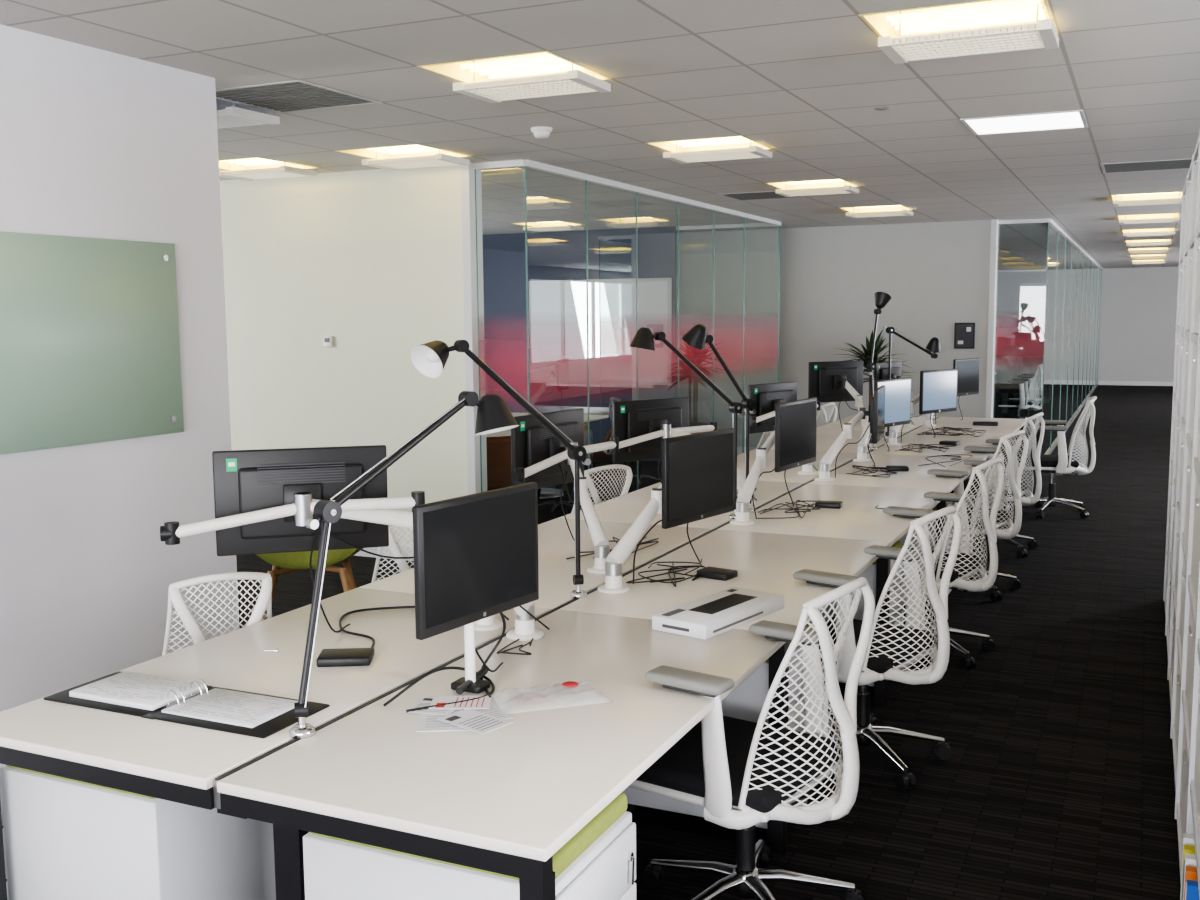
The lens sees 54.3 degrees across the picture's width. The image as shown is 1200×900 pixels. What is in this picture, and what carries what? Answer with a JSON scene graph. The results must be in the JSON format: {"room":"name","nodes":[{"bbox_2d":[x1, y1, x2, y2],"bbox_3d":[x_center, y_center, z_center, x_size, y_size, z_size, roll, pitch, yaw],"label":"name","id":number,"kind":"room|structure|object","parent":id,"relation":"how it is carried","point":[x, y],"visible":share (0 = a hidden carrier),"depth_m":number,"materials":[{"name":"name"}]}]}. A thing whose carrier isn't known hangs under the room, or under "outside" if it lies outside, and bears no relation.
{"room":"open-plan office","nodes":[
{"label":"open-plan office","id":0,"kind":"room"},
{"bbox_2d":[0,24,238,767],"bbox_3d":[-3.353,0.192,1.566,0.120,2.720,7.950,3,7,25],"label":"wall","id":1,"kind":"structure","parent":0,"point":[95,143],"depth_m":4.53,"materials":[{"name":"white paint"}]},
{"bbox_2d":[0,231,183,454],"bbox_3d":[-2.168,-0.349,3.889,0.032,0.770,2.050,3,7,25],"label":"whiteboard","id":2,"kind":"object","parent":1,"relation":"attached to","point":[90,340],"visible":1,"depth_m":4.38,"materials":[{"name":"green glass"}]},
{"bbox_2d":[220,165,467,546],"bbox_3d":[-3.056,-0.654,8.973,4.870,2.720,0.120,3,7,25],"label":"wall","id":3,"kind":"structure","parent":0,"point":[371,261],"depth_m":8.26,"materials":[{"name":"beige paint"}]},
{"bbox_2d":[354,545,413,560],"bbox_3d":[-3.073,0.655,9.060,4.870,0.100,0.015,3,7,25],"label":"baseboard","id":4,"kind":"structure","parent":3,"relation":"attached to","point":[372,549],"depth_m":8.35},
{"bbox_2d":[482,226,677,460],"bbox_3d":[-0.943,-1.296,14.448,4.050,2.720,0.100,3,7,25],"label":"wall","id":5,"kind":"structure","parent":0,"point":[559,255],"depth_m":14.07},
{"bbox_2d":[2,383,1180,899],"bbox_3d":[3.050,0.250,13.038,13.000,0.100,34.400,3,7,25],"label":"floor","id":6,"kind":"structure","parent":0,"point":[1057,782],"depth_m":4.75,"materials":[{"name":"carpet"}]},
{"bbox_2d":[0,765,275,899],"bbox_3d":[-1.177,1.050,3.019,0.546,0.647,0.420,3,7,25],"label":"drawer pedestal","id":7,"kind":"object","parent":6,"relation":"on","point":[64,838],"visible":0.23,"depth_m":2.82,"materials":[{"name":"white metal"}]},
{"bbox_2d":[162,572,271,655],"bbox_3d":[-1.329,0.812,4.027,0.585,0.895,0.598,-4,7,-27],"label":"mesh office chair","id":8,"kind":"object","parent":6,"relation":"on","point":[264,601],"visible":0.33,"depth_m":3.75,"materials":[{"name":"white plastic"}]},
{"bbox_2d":[0,587,550,899],"bbox_3d":[-0.855,0.962,3.414,0.789,0.730,1.598,3,7,25],"label":"desk","id":9,"kind":"object","parent":6,"relation":"on","point":[170,761],"visible":0.82,"depth_m":3.04,"materials":[{"name":"white laminate"}]},
{"bbox_2d":[43,671,329,738],"bbox_3d":[-1.058,0.619,2.978,0.720,0.053,0.250,2,7,24],"label":"ring binder","id":10,"kind":"object","parent":9,"relation":"on","point":[191,702],"visible":1,"depth_m":2.94,"materials":[{"name":"paper"}]},
{"bbox_2d":[160,445,508,632],"bbox_3d":[-0.775,0.282,3.540,1.018,0.590,0.290,-2,7,-16],"label":"monitor","id":11,"kind":"object","parent":9,"relation":"on","point":[299,500],"depth_m":3.44,"materials":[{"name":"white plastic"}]},
{"bbox_2d":[316,648,373,666],"bbox_3d":[-0.723,0.590,3.330,0.150,0.026,0.105,-1,7,-4],"label":"station","id":12,"kind":"object","parent":9,"relation":"on","point":[339,657],"visible":1,"depth_m":3.28,"materials":[{"name":"black plastic"}]},
{"bbox_2d":[289,391,518,738],"bbox_3d":[-0.467,0.255,2.915,0.310,0.780,0.643,3,7,25],"label":"desk lamp","id":13,"kind":"object","parent":9,"relation":"on","point":[493,414],"depth_m":2.80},
{"bbox_2d":[339,606,505,712],"bbox_3d":[-0.535,0.465,3.415,0.386,0.253,1.079,-3,7,-18],"label":"power cables","id":14,"kind":"object","parent":9,"relation":"on","point":[488,693],"visible":0.8,"depth_m":3.14,"materials":[{"name":"black plastic"}]},
{"bbox_2d":[256,548,362,620],"bbox_3d":[-1.499,0.586,6.022,0.626,0.905,0.594,-2,7,-10],"label":"lounge chair","id":15,"kind":"object","parent":6,"relation":"on","point":[290,562],"visible":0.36,"depth_m":5.86,"materials":[{"name":"green fabric"}]},
{"bbox_2d":[371,525,413,582],"bbox_3d":[-0.849,0.686,5.098,0.585,0.895,0.598,-4,7,-25],"label":"mesh office chair","id":16,"kind":"object","parent":6,"relation":"on","point":[403,566],"visible":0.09,"depth_m":4.80,"materials":[{"name":"white plastic"}]},
{"bbox_2d":[303,793,635,899],"bbox_3d":[-0.270,1.092,2.587,0.626,0.647,0.400,3,7,25],"label":"drawer pedestal","id":17,"kind":"object","parent":6,"relation":"on","point":[598,862],"visible":0.53,"depth_m":2.44,"materials":[{"name":"white metal"}]},
{"bbox_2d":[486,436,511,490],"bbox_3d":[-0.849,0.290,8.858,0.580,0.838,0.550,-5,8,-35],"label":"chair","id":18,"kind":"object","parent":6,"relation":"on","point":[498,448],"visible":0.28,"depth_m":8.63,"materials":[{"name":"brown wood"}]},
{"bbox_2d":[217,609,785,899],"bbox_3d":[-0.116,0.995,3.071,0.786,0.730,1.598,3,7,25],"label":"desk","id":19,"kind":"object","parent":6,"relation":"on","point":[504,800],"visible":0.8,"depth_m":2.59,"materials":[{"name":"white laminate"}]},
{"bbox_2d":[404,695,512,733],"bbox_3d":[-0.345,0.648,2.866,0.280,0.008,0.272,0,7,2],"label":"loose papers","id":20,"kind":"object","parent":19,"relation":"on","point":[482,715],"visible":1,"depth_m":2.86,"materials":[{"name":"paper"}]},
{"bbox_2d":[451,622,489,694],"bbox_3d":[-0.337,0.518,3.073,0.090,0.220,0.183,3,7,25],"label":"support post","id":21,"kind":"object","parent":19,"relation":"on","point":[472,683],"visible":0.89,"depth_m":3.06,"materials":[{"name":"white plastic"}]},
{"bbox_2d":[412,482,538,639],"bbox_3d":[-0.322,0.270,2.997,0.063,0.325,0.480,4,8,33],"label":"computer monitor","id":22,"kind":"object","parent":21,"relation":"attached to","point":[476,555],"visible":1,"depth_m":2.95,"materials":[{"name":"black plastic"}]},
{"bbox_2d":[475,601,548,671],"bbox_3d":[-0.313,0.383,3.305,0.140,0.436,0.652,1,7,16],"label":"monitor arm","id":23,"kind":"object","parent":19,"relation":"on","point":[525,630],"visible":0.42,"depth_m":3.55,"materials":[{"name":"white plastic"}]},
{"bbox_2d":[496,638,532,654],"bbox_3d":[-0.249,0.575,3.477,0.103,0.009,0.248,-1,7,-1],"label":"power cables","id":24,"kind":"object","parent":19,"relation":"on","point":[530,642],"visible":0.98,"depth_m":3.41,"materials":[{"name":"black plastic"}]},
{"bbox_2d":[491,680,611,713],"bbox_3d":[-0.127,0.622,2.987,0.280,0.026,0.170,-3,7,-18],"label":"plastic bag","id":25,"kind":"object","parent":19,"relation":"on","point":[570,693],"visible":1,"depth_m":2.95,"materials":[{"name":"white"}]},
{"bbox_2d":[359,518,710,609],"bbox_3d":[-0.180,0.792,4.854,0.789,0.730,1.598,3,7,25],"label":"desk","id":26,"kind":"object","parent":6,"relation":"on","point":[556,543],"visible":0.41,"depth_m":4.77,"materials":[{"name":"white laminate"}]},
{"bbox_2d":[411,340,590,598],"bbox_3d":[-0.318,0.081,3.900,0.397,0.899,0.536,3,7,25],"label":"desk lamp","id":27,"kind":"object","parent":26,"relation":"on","point":[430,358],"depth_m":3.88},
{"bbox_2d":[510,408,618,573],"bbox_3d":[-0.046,0.141,4.793,0.494,0.574,0.736,3,7,25],"label":"monitor arm","id":28,"kind":"object","parent":26,"relation":"on","point":[559,450],"depth_m":4.75,"materials":[{"name":"white metal"}]},
{"bbox_2d":[486,412,608,498],"bbox_3d":[-0.957,0.136,10.626,1.150,0.740,2.500,3,7,25],"label":"meeting table","id":29,"kind":"object","parent":6,"relation":"on","point":[545,492],"visible":0.16,"depth_m":11.22,"materials":[{"name":"white laminate"}]},
{"bbox_2d":[537,422,587,513],"bbox_3d":[-0.366,0.210,9.530,0.550,0.838,0.580,1,7,15],"label":"chair","id":30,"kind":"object","parent":6,"relation":"on","point":[585,423],"visible":0.09,"depth_m":9.37,"materials":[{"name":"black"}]},
{"bbox_2d":[213,417,938,899],"bbox_3d":[1.197,0.556,6.835,0.195,0.727,9.540,3,7,25],"label":"desk rail","id":31,"kind":"object","parent":6,"relation":"on","point":[288,842],"visible":0.1,"depth_m":2.72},
{"bbox_2d":[571,464,632,512],"bbox_3d":[-0.098,0.502,6.657,0.585,0.895,0.595,-5,8,-35],"label":"mesh office chair","id":32,"kind":"object","parent":6,"relation":"on","point":[587,473],"visible":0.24,"depth_m":6.39,"materials":[{"name":"white plastic"}]},
{"bbox_2d":[569,426,634,506],"bbox_3d":[0.052,0.091,10.539,0.550,0.838,0.580,2,7,20],"label":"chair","id":33,"kind":"object","parent":6,"relation":"on","point":[598,457],"visible":0.21,"depth_m":10.32,"materials":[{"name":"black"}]},
{"bbox_2d":[559,480,803,529],"bbox_3d":[0.494,0.622,6.295,0.789,0.730,1.598,3,7,25],"label":"desk","id":34,"kind":"object","parent":6,"relation":"on","point":[626,508],"visible":0.29,"depth_m":6.04,"materials":[{"name":"white laminate"}]},
{"bbox_2d":[603,397,756,504],"bbox_3d":[0.366,0.011,6.038,0.868,0.544,0.382,-3,7,-20],"label":"monitor arm","id":35,"kind":"object","parent":34,"relation":"on","point":[659,428],"depth_m":5.97,"materials":[{"name":"white plastic"}]},
{"bbox_2d":[622,622,811,837],"bbox_3d":[0.405,0.922,4.028,0.626,0.647,0.400,3,7,25],"label":"drawer pedestal","id":36,"kind":"object","parent":6,"relation":"on","point":[745,702],"visible":0.13,"depth_m":3.79,"materials":[{"name":"white metal"}]},
{"bbox_2d":[560,529,890,858],"bbox_3d":[0.559,0.825,4.512,0.786,0.730,1.598,3,7,25],"label":"desk","id":37,"kind":"object","parent":6,"relation":"on","point":[764,562],"visible":0.48,"depth_m":4.37,"materials":[{"name":"white laminate"}]},
{"bbox_2d":[626,561,704,586],"bbox_3d":[0.263,0.463,4.400,0.240,0.013,0.387,3,7,25],"label":"power cables","id":38,"kind":"object","parent":37,"relation":"on","point":[673,567],"visible":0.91,"depth_m":4.40,"materials":[{"name":"black plastic"}]},
{"bbox_2d":[598,428,734,593],"bbox_3d":[0.259,0.209,4.337,0.184,0.537,0.682,5,9,41],"label":"monitor arm","id":39,"kind":"object","parent":37,"relation":"on","point":[621,552],"depth_m":4.29,"materials":[{"name":"white plastic"}]},
{"bbox_2d":[697,566,737,580],"bbox_3d":[0.438,0.461,4.370,0.130,0.026,0.091,4,8,36],"label":"station","id":40,"kind":"object","parent":37,"relation":"on","point":[709,572],"visible":1,"depth_m":4.34,"materials":[{"name":"black plastic"}]},
{"bbox_2d":[652,587,783,639],"bbox_3d":[0.387,0.520,3.766,0.201,0.047,0.481,5,8,38],"label":"box","id":41,"kind":"object","parent":37,"relation":"on","point":[707,617],"visible":1,"depth_m":3.68,"materials":[{"name":"paper"}]},
{"bbox_2d":[629,577,874,899],"bbox_3d":[0.409,0.824,3.291,0.672,1.008,0.660,4,8,36],"label":"mesh office chair","id":42,"kind":"object","parent":6,"relation":"on","point":[744,774],"visible":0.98,"depth_m":3.11,"materials":[{"name":"white plastic"}]},
{"bbox_2d":[737,449,856,483],"bbox_3d":[1.169,0.452,7.736,0.789,0.730,1.598,3,7,25],"label":"desk","id":43,"kind":"object","parent":6,"relation":"on","point":[791,475],"visible":0.2,"depth_m":7.53,"materials":[{"name":"white laminate"}]},
{"bbox_2d":[748,381,819,474],"bbox_3d":[1.225,-0.156,7.487,0.475,0.532,0.704,3,7,25],"label":"monitor arm","id":44,"kind":"object","parent":43,"relation":"on","point":[807,468],"depth_m":7.48,"materials":[{"name":"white plastic"}]},
{"bbox_2d":[817,402,837,426],"bbox_3d":[1.908,-0.008,10.986,0.595,0.895,0.585,4,8,35],"label":"mesh office chair","id":45,"kind":"object","parent":6,"relation":"on","point":[822,408],"visible":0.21,"depth_m":10.75,"materials":[{"name":"white plastic"}]},
{"bbox_2d":[719,483,947,704],"bbox_3d":[1.234,0.655,5.953,0.786,0.730,1.598,3,7,25],"label":"desk","id":46,"kind":"object","parent":6,"relation":"on","point":[858,517],"visible":0.59,"depth_m":5.62,"materials":[{"name":"white laminate"}]},
{"bbox_2d":[730,397,816,524],"bbox_3d":[0.859,0.042,5.674,0.172,0.557,0.675,4,8,37],"label":"monitor arm","id":47,"kind":"object","parent":46,"relation":"on","point":[743,500],"depth_m":5.61,"materials":[{"name":"white plastic"}]},
{"bbox_2d":[757,500,820,518],"bbox_3d":[0.945,0.295,5.824,0.258,0.013,0.585,3,7,25],"label":"power cables","id":48,"kind":"object","parent":46,"relation":"on","point":[796,504],"visible":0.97,"depth_m":5.84,"materials":[{"name":"black plastic"}]},
{"bbox_2d":[815,500,842,508],"bbox_3d":[1.162,0.276,5.941,0.130,0.026,0.091,2,7,19],"label":"station","id":49,"kind":"object","parent":46,"relation":"on","point":[824,504],"visible":0.96,"depth_m":5.91,"materials":[{"name":"black plastic"}]},
{"bbox_2d":[771,429,905,452],"bbox_3d":[1.844,0.282,9.177,0.789,0.730,1.598,3,7,25],"label":"desk","id":50,"kind":"object","parent":6,"relation":"on","point":[825,438],"visible":0.24,"depth_m":9.08,"materials":[{"name":"white laminate"}]},
{"bbox_2d":[834,374,874,445],"bbox_3d":[1.904,-0.313,8.899,0.198,0.514,0.558,-3,7,-18],"label":"monitor arm","id":51,"kind":"object","parent":50,"relation":"on","point":[841,382],"visible":0.56,"depth_m":8.87,"materials":[{"name":"white metal"}]},
{"bbox_2d":[808,361,862,401],"bbox_3d":[1.821,-0.524,8.970,0.500,0.310,0.063,-4,7,-25],"label":"computer monitor","id":52,"kind":"object","parent":51,"relation":"attached to","point":[821,375],"visible":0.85,"depth_m":8.93,"materials":[{"name":"black plastic"}]},
{"bbox_2d":[866,292,890,449],"bbox_3d":[1.997,-0.567,8.397,0.154,1.130,0.155,3,7,25],"label":"desk lamp","id":53,"kind":"object","parent":50,"relation":"on","point":[881,298],"depth_m":8.35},
{"bbox_2d":[883,326,940,441],"bbox_3d":[2.385,-0.510,8.952,0.390,0.885,0.349,3,7,25],"label":"desk lamp","id":54,"kind":"object","parent":50,"relation":"on","point":[933,347],"depth_m":8.91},
{"bbox_2d":[809,540,903,694],"bbox_3d":[1.080,0.752,5.469,0.626,0.647,0.400,3,7,25],"label":"drawer pedestal","id":55,"kind":"object","parent":6,"relation":"on","point":[869,573],"visible":0.16,"depth_m":5.26,"materials":[{"name":"white metal"}]},
{"bbox_2d":[834,330,913,404],"bbox_3d":[2.995,-0.540,12.710,0.906,1.545,0.861,-4,8,-30],"label":"potted plant","id":56,"kind":"object","parent":6,"relation":"on","point":[865,356],"visible":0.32,"depth_m":12.66,"materials":[{"name":"green plant"}]},
{"bbox_2d":[817,414,936,432],"bbox_3d":[2.519,0.113,10.617,0.789,0.730,1.598,3,7,25],"label":"desk","id":57,"kind":"object","parent":6,"relation":"on","point":[918,421],"visible":0.28,"depth_m":10.38,"materials":[{"name":"white laminate"}]},
{"bbox_2d":[891,373,913,426],"bbox_3d":[2.658,-0.454,10.390,0.133,0.444,0.618,-1,7,-3],"label":"monitor arm","id":58,"kind":"object","parent":57,"relation":"on","point":[894,375],"visible":0.24,"depth_m":10.40,"materials":[{"name":"white metal"}]},
{"bbox_2d":[874,361,901,379],"bbox_3d":[2.595,-0.631,10.473,0.063,0.310,0.500,5,8,40],"label":"computer monitor","id":59,"kind":"object","parent":58,"relation":"attached to","point":[881,370],"visible":0.5,"depth_m":10.37,"materials":[{"name":"black plastic"}]},
{"bbox_2d":[793,506,961,789],"bbox_3d":[1.003,0.687,4.452,0.672,1.008,0.660,5,8,39],"label":"mesh office chair","id":60,"kind":"object","parent":6,"relation":"on","point":[893,652],"visible":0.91,"depth_m":4.24,"materials":[{"name":"white plastic"}]},
{"bbox_2d":[810,453,983,617],"bbox_3d":[1.909,0.485,7.394,0.786,0.730,1.598,3,7,25],"label":"desk","id":61,"kind":"object","parent":6,"relation":"on","point":[917,477],"visible":0.55,"depth_m":7.11,"materials":[{"name":"white laminate"}]},
{"bbox_2d":[814,385,884,481],"bbox_3d":[1.592,-0.111,7.114,0.231,0.522,0.842,5,8,38],"label":"monitor arm","id":62,"kind":"object","parent":61,"relation":"on","point":[826,461],"depth_m":7.05,"materials":[{"name":"white plastic"}]},
{"bbox_2d":[846,465,896,477],"bbox_3d":[1.679,0.129,7.232,0.323,0.013,0.456,3,7,25],"label":"power cables","id":63,"kind":"object","parent":61,"relation":"on","point":[853,466],"visible":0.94,"depth_m":7.24,"materials":[{"name":"black plastic"}]},
{"bbox_2d":[853,377,910,461],"bbox_3d":[1.922,-0.217,7.975,0.173,0.532,0.663,4,8,35],"label":"monitor arm","id":64,"kind":"object","parent":61,"relation":"on","point":[862,446],"depth_m":8.00,"materials":[{"name":"white plastic"}]},
{"bbox_2d":[899,502,953,603],"bbox_3d":[1.738,0.587,6.873,0.626,0.647,0.380,3,7,25],"label":"drawer pedestal","id":65,"kind":"object","parent":6,"relation":"on","point":[902,539],"visible":0.06,"depth_m":6.65,"materials":[{"name":"white metal"}]},
{"bbox_2d":[870,432,1004,554],"bbox_3d":[2.583,0.315,8.834,0.786,0.730,1.598,3,7,25],"label":"desk","id":66,"kind":"object","parent":6,"relation":"on","point":[911,438],"visible":0.32,"depth_m":8.64,"materials":[{"name":"white laminate"}]},
{"bbox_2d":[885,369,957,445],"bbox_3d":[2.437,-0.333,8.891,0.729,0.547,0.194,-6,9,-42],"label":"monitor arm","id":67,"kind":"object","parent":66,"relation":"on","point":[894,430],"depth_m":8.86,"materials":[{"name":"white plastic"}]},
{"bbox_2d":[917,426,985,436],"bbox_3d":[2.908,-0.153,9.608,0.487,0.013,0.717,3,7,25],"label":"power cables","id":68,"kind":"object","parent":66,"relation":"on","point":[943,427],"visible":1,"depth_m":9.52,"materials":[{"name":"black plastic"}]},
{"bbox_2d":[883,457,1003,669],"bbox_3d":[1.652,0.521,5.861,0.672,1.008,0.660,4,8,35],"label":"mesh office chair","id":69,"kind":"object","parent":6,"relation":"on","point":[968,563],"visible":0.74,"depth_m":5.65,"materials":[{"name":"white plastic"}]},
{"bbox_2d":[911,417,1025,510],"bbox_3d":[3.258,0.145,10.275,0.786,0.730,1.598,3,7,25],"label":"desk","id":70,"kind":"object","parent":6,"relation":"on","point":[1006,426],"visible":0.34,"depth_m":10.15,"materials":[{"name":"white laminate"}]},
{"bbox_2d":[922,358,979,426],"bbox_3d":[3.106,-0.519,10.361,0.180,0.572,0.760,6,9,43],"label":"monitor arm","id":71,"kind":"object","parent":70,"relation":"on","point":[927,419],"depth_m":10.37,"materials":[{"name":"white plastic"}]},
{"bbox_2d":[927,430,1028,600],"bbox_3d":[2.258,0.363,7.202,0.672,1.008,0.660,5,8,39],"label":"mesh office chair","id":72,"kind":"object","parent":6,"relation":"on","point":[1004,517],"visible":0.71,"depth_m":6.98,"materials":[{"name":"white plastic"}]},
{"bbox_2d":[950,412,1044,557],"bbox_3d":[2.827,0.220,8.417,0.672,1.008,0.660,4,8,33],"label":"mesh office chair","id":73,"kind":"object","parent":6,"relation":"on","point":[1031,499],"visible":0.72,"depth_m":8.22,"materials":[{"name":"white plastic"}]},
{"bbox_2d":[998,363,1042,435],"bbox_3d":[5.895,-0.724,16.475,0.672,1.008,0.660,3,7,25],"label":"mesh office chair","id":74,"kind":"object","parent":6,"relation":"on","point":[1025,402],"visible":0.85,"depth_m":16.28,"materials":[{"name":"white plastic"}]},
{"bbox_2d":[1008,374,1040,420],"bbox_3d":[6.486,-0.873,17.735,0.672,1.008,0.660,3,7,25],"label":"mesh office chair","id":75,"kind":"object","parent":6,"relation":"on","point":[1029,376],"visible":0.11,"depth_m":17.59,"materials":[{"name":"white plastic"}]},
{"bbox_2d":[1010,396,1096,518],"bbox_3d":[3.840,0.040,9.920,0.672,1.008,0.660,2,7,21],"label":"mesh office chair","id":76,"kind":"object","parent":6,"relation":"on","point":[1062,463],"visible":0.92,"depth_m":9.74,"materials":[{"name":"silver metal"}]},
{"bbox_2d":[1163,131,1199,898],"bbox_3d":[2.444,-0.025,4.500,0.350,2.390,4.970,3,7,25],"label":"shelving","id":77,"kind":"object","parent":6,"relation":"on","point":[1181,595],"visible":1,"depth_m":4.40,"materials":[{"name":"white metal"}]},
{"bbox_2d":[1180,833,1199,899],"bbox_3d":[1.543,1.158,2.873,0.202,0.300,0.330,3,7,25],"label":"magazines","id":78,"kind":"object","parent":77,"relation":"on","point":[1189,878],"visible":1,"depth_m":2.88,"materials":[{"name":"paper"}]},
{"bbox_2d":[0,0,1199,270],"bbox_3d":[3.049,-2.519,12.867,13.200,0.001,34.800,3,7,25],"label":"ceiling","id":79,"kind":"structure","parent":0,"point":[804,81],"depth_m":5.59,"materials":[{"name":"tile"}]},
{"bbox_2d":[216,99,279,128],"bbox_3d":[-1.978,-1.686,5.659,0.605,0.178,0.600,3,7,25],"label":"ceiling light","id":80,"kind":"object","parent":79,"relation":"attached to","point":[229,114],"depth_m":5.74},
{"bbox_2d":[219,157,316,180],"bbox_3d":[-2.307,-1.925,7.783,0.605,0.178,0.600,3,7,25],"label":"ceiling light","id":81,"kind":"object","parent":79,"relation":"attached to","point":[255,168],"depth_m":7.89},
{"bbox_2d":[216,80,380,112],"bbox_3d":[-1.436,-1.644,5.410,0.600,0.034,0.600,3,7,25],"label":"ceiling vent","id":82,"kind":"object","parent":79,"relation":"in","point":[294,95],"depth_m":5.40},
{"bbox_2d":[337,144,469,170],"bbox_3d":[-1.219,-1.877,7.279,0.605,0.178,0.600,3,7,25],"label":"ceiling light","id":83,"kind":"object","parent":79,"relation":"attached to","point":[410,156],"depth_m":7.37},
{"bbox_2d":[417,51,610,102],"bbox_3d":[-0.346,-1.613,4.903,0.605,0.178,0.600,3,7,25],"label":"ceiling light","id":84,"kind":"object","parent":79,"relation":"attached to","point":[544,73],"depth_m":4.98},
{"bbox_2d":[531,127,551,137],"bbox_3d":[-0.318,-1.724,6.364,0.120,0.050,0.120,3,7,25],"label":"smoke detector","id":85,"kind":"object","parent":79,"relation":"attached to","point":[539,132],"visible":1,"depth_m":6.33,"materials":[{"name":"white plastic"}]},
{"bbox_2d":[511,221,583,231],"bbox_3d":[-0.573,-2.522,12.898,0.605,0.178,0.600,3,7,25],"label":"ceiling light","id":86,"kind":"object","parent":79,"relation":"attached to","point":[551,225],"depth_m":13.01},
{"bbox_2d":[646,135,771,163],"bbox_3d":[0.666,-1.868,7.064,0.605,0.178,0.600,3,7,25],"label":"ceiling light","id":87,"kind":"object","parent":79,"relation":"attached to","point":[730,147],"depth_m":7.16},
{"bbox_2d":[717,191,803,200],"bbox_3d":[1.385,-2.193,10.020,0.600,0.034,0.600,3,7,25],"label":"ceiling vent","id":88,"kind":"object","parent":79,"relation":"in","point":[767,194],"depth_m":10.07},
{"bbox_2d":[765,179,858,196],"bbox_3d":[1.678,-2.123,9.225,0.605,0.178,0.600,3,7,25],"label":"ceiling light","id":89,"kind":"object","parent":79,"relation":"attached to","point":[829,186],"depth_m":9.34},
{"bbox_2d":[840,205,912,217],"bbox_3d":[2.691,-2.378,11.386,0.605,0.178,0.600,3,7,25],"label":"ceiling light","id":90,"kind":"object","parent":79,"relation":"attached to","point":[890,210],"depth_m":11.52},
{"bbox_2d":[859,0,1058,63],"bbox_3d":[1.286,-1.541,4.147,0.605,0.178,0.600,3,7,25],"label":"ceiling light","id":91,"kind":"object","parent":79,"relation":"attached to","point":[983,26],"depth_m":4.22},
{"bbox_2d":[960,110,1087,134],"bbox_3d":[2.296,-1.777,6.311,0.600,0.036,0.600,3,7,25],"label":"ceiling light","id":92,"kind":"object","parent":79,"relation":"attached to","point":[1073,119],"visible":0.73,"depth_m":6.30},
{"bbox_2d":[1110,192,1181,206],"bbox_3d":[4.867,-2.282,10.378,0.605,0.178,0.600,3,7,25],"label":"ceiling light","id":93,"kind":"object","parent":79,"relation":"attached to","point":[1166,197],"depth_m":10.53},
{"bbox_2d":[1100,158,1191,173],"bbox_3d":[3.852,-2.009,8.220,0.600,0.034,0.600,3,7,25],"label":"ceiling vent","id":94,"kind":"object","parent":79,"relation":"in","point":[1176,164],"depth_m":8.22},
{"bbox_2d":[1117,213,1179,224],"bbox_3d":[5.879,-2.536,12.539,0.605,0.178,0.600,3,7,25],"label":"ceiling light","id":95,"kind":"object","parent":79,"relation":"attached to","point":[1167,217],"depth_m":12.69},
{"bbox_2d":[1122,228,1174,236],"bbox_3d":[6.891,-2.791,14.700,0.605,0.178,0.600,3,7,25],"label":"ceiling light","id":96,"kind":"object","parent":79,"relation":"attached to","point":[1149,232],"depth_m":14.85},
{"bbox_2d":[1125,239,1171,245],"bbox_3d":[7.903,-3.046,16.861,0.605,0.178,0.600,3,7,25],"label":"ceiling light","id":97,"kind":"object","parent":79,"relation":"attached to","point":[1155,241],"depth_m":16.97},
{"bbox_2d":[529,278,671,387],"bbox_3d":[-0.026,-1.388,13.908,1.860,1.270,0.079,3,7,25],"label":"window","id":98,"kind":"structure","parent":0,"point":[554,305],"depth_m":13.85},
{"bbox_2d":[473,159,780,492],"bbox_3d":[0.216,-0.877,10.684,1.253,2.720,5.930,3,7,25],"label":"glass wall","id":99,"kind":"structure","parent":0,"point":[528,362],"depth_m":8.88,"materials":[{"name":"glass"}]},
{"bbox_2d":[461,162,486,494],"bbox_3d":[-0.848,-0.556,7.950,0.060,2.720,0.160,3,7,25],"label":"trim","id":100,"kind":"structure","parent":99,"relation":"attached to","point":[467,171],"depth_m":7.87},
{"bbox_2d":[629,327,745,518],"bbox_3d":[0.407,-0.113,5.456,0.404,0.921,0.525,3,7,25],"label":"desk lamp","id":101,"kind":"object","parent":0,"point":[643,338],"depth_m":5.43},
{"bbox_2d":[682,324,755,512],"bbox_3d":[0.576,-0.145,5.681,0.282,0.932,0.335,3,7,25],"label":"desk lamp","id":102,"kind":"object","parent":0,"point":[697,337],"depth_m":5.64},
{"bbox_2d":[679,220,990,446],"bbox_3d":[1.005,-1.331,14.615,7.440,2.720,0.150,3,7,25],"label":"wall","id":103,"kind":"structure","parent":0,"point":[935,275],"depth_m":13.66,"materials":[{"name":"grey paint"}]},
{"bbox_2d":[954,323,974,348],"bbox_3d":[4.076,-1.279,13.084,0.220,0.290,0.025,3,7,25],"label":"framed poster","id":104,"kind":"object","parent":103,"relation":"attached to","point":[964,333],"visible":1,"depth_m":13.07,"materials":[{"name":"black metal"}]},
{"bbox_2d":[993,218,1102,465],"bbox_3d":[8.062,-2.032,20.240,0.543,2.720,16.123,3,7,25],"label":"glass wall","id":105,"kind":"structure","parent":0,"point":[1067,342],"depth_m":15.56,"materials":[{"name":"glass"}]},
{"bbox_2d":[985,220,998,417],"bbox_3d":[4.375,-1.184,13.070,0.060,2.720,0.220,3,7,25],"label":"trim","id":106,"kind":"structure","parent":105,"relation":"attached to","point":[994,243],"depth_m":12.96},
{"bbox_2d":[994,267,1178,383],"bbox_3d":[10.240,-2.964,28.254,12.600,2.720,0.150,3,7,25],"label":"wall","id":107,"kind":"structure","parent":0,"point":[1138,306],"depth_m":27.26,"materials":[{"name":"grey paint"}]},
{"bbox_2d":[1098,381,1172,385],"bbox_3d":[13.843,-1.493,26.648,4.600,0.100,0.015,3,7,25],"label":"baseboard","id":108,"kind":"structure","parent":107,"relation":"attached to","point":[1134,383],"depth_m":27.25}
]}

